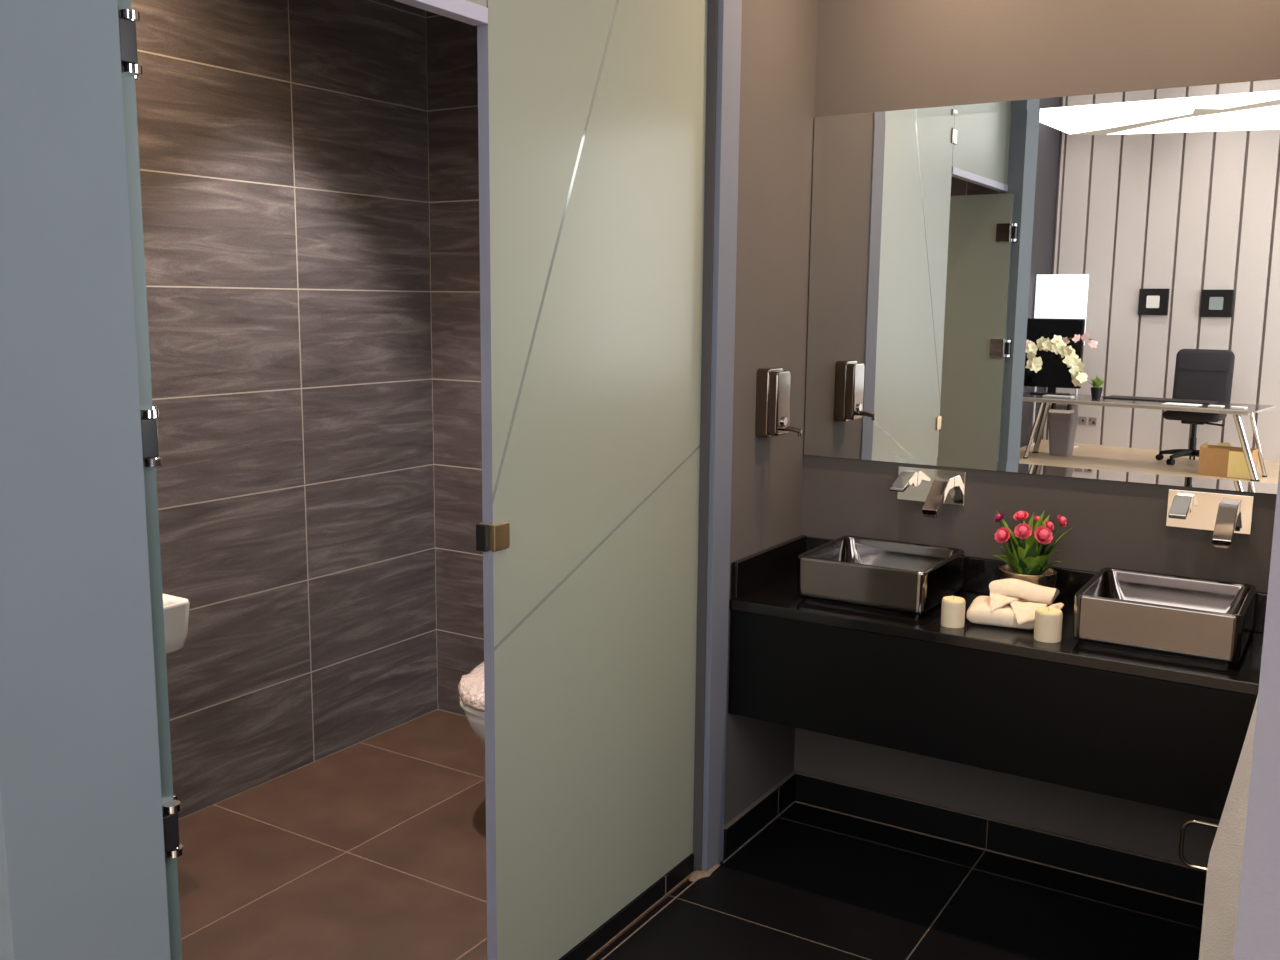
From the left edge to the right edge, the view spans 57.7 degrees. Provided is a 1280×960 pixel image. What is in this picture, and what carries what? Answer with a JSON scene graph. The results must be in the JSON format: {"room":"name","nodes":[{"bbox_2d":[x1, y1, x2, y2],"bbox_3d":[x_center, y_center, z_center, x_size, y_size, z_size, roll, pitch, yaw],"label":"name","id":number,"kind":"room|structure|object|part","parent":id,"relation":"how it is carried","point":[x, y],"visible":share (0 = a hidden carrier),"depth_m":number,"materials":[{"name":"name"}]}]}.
{"room":"public restroom","nodes":[
{"label":"public restroom","id":0,"kind":"room"},
{"bbox_2d":[131,0,437,819],"bbox_3d":[-1.373,-0.342,3.109,0.120,2.650,2.260,6,10,32],"label":"wall","id":1,"kind":"structure","parent":0,"point":[283,144],"depth_m":3.51,"materials":[{"name":"tile"}]},
{"bbox_2d":[163,594,189,654],"bbox_3d":[-1.356,0.302,2.764,0.384,0.262,0.404,6,10,32],"label":"washbasin","id":2,"kind":"object","parent":1,"relation":"attached to","point":[176,609],"visible":0.11,"depth_m":2.80,"materials":[{"name":"white ceramic"}]},
{"bbox_2d":[177,709,1203,959],"bbox_3d":[-0.135,1.155,2.492,3.130,0.100,2.350,6,10,32],"label":"floor","id":3,"kind":"structure","parent":0,"point":[374,848],"depth_m":2.94,"materials":[{"name":"brown tile"}]},
{"bbox_2d":[458,661,484,743],"bbox_3d":[-0.255,0.560,3.457,0.400,0.782,0.704,6,10,32],"label":"toilet","id":4,"kind":"object","parent":3,"relation":"on","point":[471,685],"visible":0.09,"depth_m":3.21,"materials":[{"name":"white ceramic"}]},
{"bbox_3d":[-0.306,0.554,3.375,0.375,0.091,0.514,6,10,32],"label":"wrapped lid","id":5,"kind":"part","parent":4,"relation":"part of","materials":[{"name":"fabric"}]},
{"bbox_3d":[-0.306,0.609,3.383,0.374,0.021,0.506,6,10,32],"label":"seat","id":6,"kind":"part","parent":4,"relation":"part of","materials":[{"name":"white ceramic"}]},
{"bbox_2d":[476,0,717,959],"bbox_3d":[-0.070,-0.138,2.517,0.058,2.449,0.826,6,10,32],"label":"glass wall","id":7,"kind":"structure","parent":3,"relation":"on","point":[597,118],"depth_m":2.48,"materials":[{"name":"grey glass"}]},
{"bbox_2d":[394,0,487,25],"bbox_3d":[-0.479,-1.010,1.723,0.035,0.494,0.803,6,10,32],"label":"transom panel","id":8,"kind":"object","parent":7,"relation":"attached to","point":[472,12],"visible":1,"depth_m":2.00,"materials":[{"name":"grey metal"}]},
{"bbox_2d":[558,854,697,959],"bbox_3d":[-0.254,1.087,2.435,0.086,0.050,1.645,6,10,32],"label":"trim","id":9,"kind":"structure","parent":7,"relation":"attached to","point":[589,946],"depth_m":2.78,"materials":[{"name":"black tile"}]},
{"bbox_2d":[689,864,719,881],"bbox_3d":[0.169,1.020,3.042,0.051,0.006,0.140,6,10,32],"label":"smear","id":10,"kind":"object","parent":3,"relation":"on","point":[697,874],"visible":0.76,"depth_m":3.02,"materials":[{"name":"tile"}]},
{"bbox_2d":[1179,654,1261,871],"bbox_3d":[1.194,0.723,2.199,0.328,0.867,0.247,6,10,32],"label":"towel stand","id":11,"kind":"object","parent":3,"relation":"on","point":[1183,827],"visible":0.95,"depth_m":2.33,"materials":[{"name":"silver metal"}]},
{"bbox_2d":[1199,696,1257,959],"bbox_3d":[1.154,0.659,2.068,0.250,0.698,0.070,6,10,32],"label":"hanging towel","id":12,"kind":"object","parent":11,"relation":"hanging from","point":[1224,868],"visible":0.34,"depth_m":2.12,"materials":[{"name":"beige fabric"}]},
{"bbox_2d":[724,0,817,825],"bbox_3d":[0.326,-0.326,3.113,0.060,2.650,0.455,6,10,32],"label":"wall","id":13,"kind":"structure","parent":0,"point":[779,37],"depth_m":3.07,"materials":[{"name":"beige paint"}]},
{"bbox_2d":[702,0,741,870],"bbox_3d":[0.167,-0.294,2.892,0.106,2.650,0.093,6,10,32],"label":"trim","id":14,"kind":"structure","parent":13,"relation":"attached to","point":[729,11],"depth_m":2.88,"materials":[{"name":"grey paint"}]},
{"bbox_2d":[723,771,797,862],"bbox_3d":[0.342,0.943,3.280,0.015,0.090,0.470,6,10,32],"label":"baseboard","id":15,"kind":"structure","parent":13,"relation":"attached to","point":[750,822],"depth_m":3.26,"materials":[{"name":"black tile"}]},
{"bbox_2d":[755,367,802,437],"bbox_3d":[0.375,-0.202,3.047,0.113,0.181,0.092,6,10,32],"label":"soap dispenser","id":16,"kind":"object","parent":13,"relation":"attached to","point":[772,383],"visible":1,"depth_m":3.03,"materials":[{"name":"silver metal"}]},
{"bbox_3d":[0.343,-0.205,3.068,0.036,0.181,0.092,6,10,32],"label":"tank","id":17,"kind":"part","parent":16,"relation":"part of","materials":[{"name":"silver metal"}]},
{"bbox_3d":[0.399,-0.129,3.043,0.056,0.028,0.016,6,10,32],"label":"push spout","id":18,"kind":"part","parent":16,"relation":"part of","materials":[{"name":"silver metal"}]},
{"bbox_2d":[426,0,1279,867],"bbox_3d":[0.534,-0.355,3.320,3.130,2.650,0.120,6,10,32],"label":"wall","id":19,"kind":"structure","parent":0,"point":[872,55],"depth_m":3.07,"materials":[{"name":"beige paint"}]},
{"bbox_2d":[890,466,965,517],"bbox_3d":[0.749,0.032,3.082,0.185,0.107,0.145,6,10,32],"label":"faucet","id":20,"kind":"object","parent":19,"relation":"attached to","point":[936,488],"visible":1,"depth_m":3.10,"materials":[{"name":"silver metal"}]},
{"bbox_3d":[0.709,0.003,3.117,0.038,0.042,0.112,6,10,32],"label":"lever","id":21,"kind":"part","parent":20,"relation":"part of","materials":[{"name":"silver metal"}]},
{"bbox_3d":[0.786,0.016,3.140,0.185,0.092,0.005,6,10,32],"label":"wall plate","id":22,"kind":"part","parent":20,"relation":"part of","materials":[{"name":"silver metal"}]},
{"bbox_3d":[0.786,0.041,3.057,0.040,0.086,0.140,6,10,32],"label":"spout","id":23,"kind":"part","parent":20,"relation":"part of","materials":[{"name":"silver metal"}]},
{"bbox_2d":[729,535,1267,819],"bbox_3d":[0.961,0.450,2.830,1.448,0.406,0.446,6,10,32],"label":"countertop","id":24,"kind":"structure","parent":19,"relation":"attached to","point":[1169,733],"depth_m":2.70,"materials":[{"name":"black stone"}]},
{"bbox_2d":[797,535,964,617],"bbox_3d":[0.632,0.247,3.041,0.343,0.118,0.335,6,10,32],"label":"vessel basin","id":25,"kind":"object","parent":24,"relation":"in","point":[908,579],"visible":1,"depth_m":2.94,"materials":[{"name":"polished stainless steel"},{"name":"polished chrome"}]},
{"bbox_2d":[941,595,965,627],"bbox_3d":[0.748,0.311,2.775,0.055,0.074,0.055,6,10,32],"label":"candle","id":26,"kind":"object","parent":24,"relation":"on","point":[953,607],"visible":1,"depth_m":2.75,"materials":[{"name":"beige wax"}]},
{"bbox_2d":[966,596,1033,628],"bbox_3d":[0.883,0.319,2.810,0.163,0.047,0.142,4,9,23],"label":"folded towel","id":27,"kind":"object","parent":24,"relation":"on","point":[979,612],"visible":0.62,"depth_m":2.76,"materials":[{"name":"beige fabric"}]},
{"bbox_2d":[989,578,1063,624],"bbox_3d":[0.915,0.288,2.770,0.171,0.085,0.150,6,10,32],"label":"cloth","id":28,"kind":"object","parent":27,"relation":"on","point":[1003,592],"visible":0.91,"depth_m":2.77,"materials":[{"name":"beige fabric"}]},
{"bbox_2d":[992,510,1072,605],"bbox_3d":[0.979,0.201,2.920,0.191,0.253,0.139,6,10,32],"label":"flower bowl","id":29,"kind":"object","parent":24,"relation":"on","point":[1029,553],"visible":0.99,"depth_m":2.90,"materials":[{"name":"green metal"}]},
{"bbox_2d":[1034,606,1062,642],"bbox_3d":[0.936,0.328,2.663,0.060,0.078,0.060,6,10,32],"label":"candle","id":30,"kind":"object","parent":24,"relation":"on","point":[1048,620],"visible":1,"depth_m":2.64,"materials":[{"name":"beige wax"}]},
{"bbox_2d":[1073,567,1255,666],"bbox_3d":[1.209,0.309,2.674,0.343,0.118,0.335,6,10,32],"label":"vessel basin","id":31,"kind":"object","parent":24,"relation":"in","point":[1207,621],"visible":1,"depth_m":2.58,"materials":[{"name":"polished stainless steel"},{"name":"polished chrome"}]},
{"bbox_2d":[795,772,1206,905],"bbox_3d":[1.076,0.979,3.093,1.438,0.090,0.015,6,10,32],"label":"baseboard","id":32,"kind":"structure","parent":19,"relation":"attached to","point":[1148,873],"depth_m":3.14,"materials":[{"name":"black tile"}]},
{"bbox_2d":[804,79,1279,493],"bbox_3d":[1.080,-0.471,2.882,1.426,0.933,0.007,6,10,32],"label":"wall mirror","id":33,"kind":"object","parent":19,"relation":"attached to","point":[1081,286],"visible":1,"depth_m":2.90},
{"bbox_2d":[1166,489,1253,548],"bbox_3d":[1.327,0.091,2.726,0.185,0.107,0.145,6,10,32],"label":"faucet","id":34,"kind":"object","parent":19,"relation":"attached to","point":[1226,515],"visible":1,"depth_m":2.75,"materials":[{"name":"silver metal"}]},
{"bbox_3d":[1.286,0.063,2.761,0.038,0.042,0.112,6,10,32],"label":"lever","id":35,"kind":"part","parent":34,"relation":"part of","materials":[{"name":"silver metal"}]},
{"bbox_3d":[1.363,0.101,2.701,0.040,0.086,0.140,6,10,32],"label":"spout","id":36,"kind":"part","parent":34,"relation":"part of","materials":[{"name":"silver metal"}]},
{"bbox_2d":[1233,466,1279,959],"bbox_3d":[1.794,-0.433,-0.237,3.285,3.900,0.212,6,10,32],"label":"wall","id":37,"kind":"structure","parent":0,"point":[1257,937],"depth_m":0.64,"materials":[{"name":"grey paint"}]},
{"bbox_3d":[-1.323,-0.146,1.828,1.340,2.650,0.115,6,10,32],"label":"wall","id":38,"kind":"structure","parent":0,"visible":0},
{"bbox_2d":[0,0,170,959],"bbox_3d":[-0.728,-0.695,1.319,0.104,3.900,0.212,6,10,32],"label":"door","id":39,"kind":"structure","parent":38,"relation":"attached to","point":[83,868],"depth_m":1.40,"materials":[{"name":"grey paint"}]},
{"bbox_2d":[118,0,182,959],"bbox_3d":[-0.982,0.217,1.768,0.825,1.933,0.045,6,10,32],"label":"door","id":40,"kind":"structure","parent":38,"relation":"in","point":[131,71],"depth_m":1.51,"materials":[{"name":"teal glass"}]}
]}

